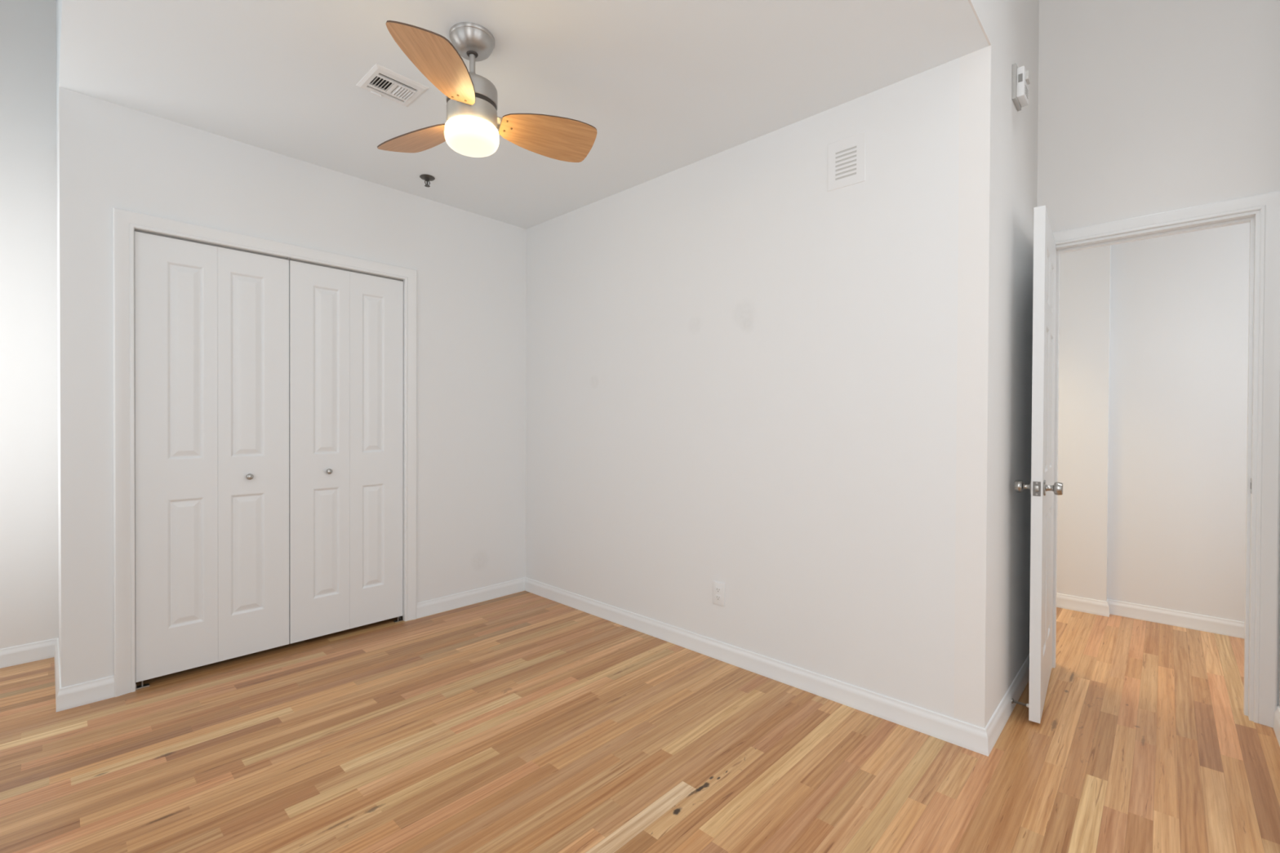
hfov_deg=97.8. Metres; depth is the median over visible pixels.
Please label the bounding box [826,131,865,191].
air vent
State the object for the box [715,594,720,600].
receptacle
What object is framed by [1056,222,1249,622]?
wall
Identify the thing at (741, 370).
wall
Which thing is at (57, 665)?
baseboard
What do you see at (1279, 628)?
wall
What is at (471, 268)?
wall
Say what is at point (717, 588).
receptacle
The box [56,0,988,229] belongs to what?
ceiling
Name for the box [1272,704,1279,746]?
baseboard
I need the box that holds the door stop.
[1011,697,1028,707]
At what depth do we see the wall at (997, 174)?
2.09 m
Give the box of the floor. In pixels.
[0,591,1279,852]
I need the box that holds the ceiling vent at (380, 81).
[355,63,429,106]
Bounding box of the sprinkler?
[419,173,435,186]
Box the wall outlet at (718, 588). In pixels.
[712,581,724,606]
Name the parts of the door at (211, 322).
panel, knob, panel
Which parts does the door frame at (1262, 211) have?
strike plate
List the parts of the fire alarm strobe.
mounting plate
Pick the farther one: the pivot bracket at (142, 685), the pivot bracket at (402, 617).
the pivot bracket at (402, 617)
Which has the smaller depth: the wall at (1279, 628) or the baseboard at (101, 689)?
the wall at (1279, 628)
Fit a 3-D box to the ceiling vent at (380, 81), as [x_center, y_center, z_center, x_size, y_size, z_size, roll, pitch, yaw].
[-1.003,-1.372,2.265,0.200,0.016,0.210,1,1,43]
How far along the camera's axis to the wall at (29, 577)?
2.74 m
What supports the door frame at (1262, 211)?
attached to the wall at (1146, 107)
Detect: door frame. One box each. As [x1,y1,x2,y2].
[112,207,417,697]
[1051,190,1279,727]
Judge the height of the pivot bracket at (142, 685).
0.029 m
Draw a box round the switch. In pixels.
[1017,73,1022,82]
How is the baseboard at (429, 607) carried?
attached to the wall at (471, 268)
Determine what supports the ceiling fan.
hanging from the ceiling
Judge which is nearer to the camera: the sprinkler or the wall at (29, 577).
the wall at (29, 577)
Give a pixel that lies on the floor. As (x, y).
(523, 722)
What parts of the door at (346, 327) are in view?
panel, knob, panel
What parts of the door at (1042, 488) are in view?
knob, latch plate, knob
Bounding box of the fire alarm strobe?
[1012,62,1030,111]
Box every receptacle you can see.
[715,586,720,593]
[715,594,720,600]
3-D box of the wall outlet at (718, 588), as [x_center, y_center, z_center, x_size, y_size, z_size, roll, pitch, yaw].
[0.396,0.843,2.817,0.071,0.115,0.008,1,1,43]
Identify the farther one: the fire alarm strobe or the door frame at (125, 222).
the door frame at (125, 222)
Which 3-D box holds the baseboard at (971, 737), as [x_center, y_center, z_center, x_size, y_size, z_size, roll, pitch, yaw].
[0.218,1.125,2.981,2.844,0.089,0.016,1,1,43]
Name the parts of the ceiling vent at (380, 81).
damper lever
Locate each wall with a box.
[0,0,58,648]
[56,86,526,688]
[525,57,959,718]
[954,0,1039,728]
[1036,0,1279,704]
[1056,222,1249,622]
[1278,628,1279,707]
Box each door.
[133,231,288,682]
[288,260,403,644]
[1013,204,1062,723]
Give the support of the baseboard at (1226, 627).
attached to the wall at (1153, 348)
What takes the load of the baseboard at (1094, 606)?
attached to the wall
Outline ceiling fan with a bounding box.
[377,20,596,162]
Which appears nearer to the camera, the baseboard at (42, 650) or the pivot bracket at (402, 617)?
the baseboard at (42, 650)
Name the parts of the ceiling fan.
blade, blade, light globe, blade arm, blade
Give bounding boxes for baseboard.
[0,638,57,668]
[53,637,61,709]
[56,675,114,711]
[416,577,525,618]
[524,577,988,756]
[984,653,1029,755]
[1056,593,1109,617]
[1106,599,1110,614]
[1108,599,1244,638]
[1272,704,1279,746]
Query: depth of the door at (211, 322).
2.65 m
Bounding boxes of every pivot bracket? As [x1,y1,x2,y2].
[135,680,149,688]
[393,616,403,622]
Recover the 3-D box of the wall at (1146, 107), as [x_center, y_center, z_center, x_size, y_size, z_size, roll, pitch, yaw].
[2.309,-0.517,2.472,0.901,3.400,0.120,1,1,43]
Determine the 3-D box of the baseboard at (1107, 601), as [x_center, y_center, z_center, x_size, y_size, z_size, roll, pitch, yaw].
[2.925,1.133,3.489,0.016,0.089,0.088,1,1,43]
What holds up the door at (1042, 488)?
in the wall at (1146, 107)
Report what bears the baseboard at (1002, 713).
attached to the wall at (997, 174)
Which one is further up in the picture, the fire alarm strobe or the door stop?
the fire alarm strobe
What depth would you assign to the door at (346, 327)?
3.09 m
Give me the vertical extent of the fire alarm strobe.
0.142 m

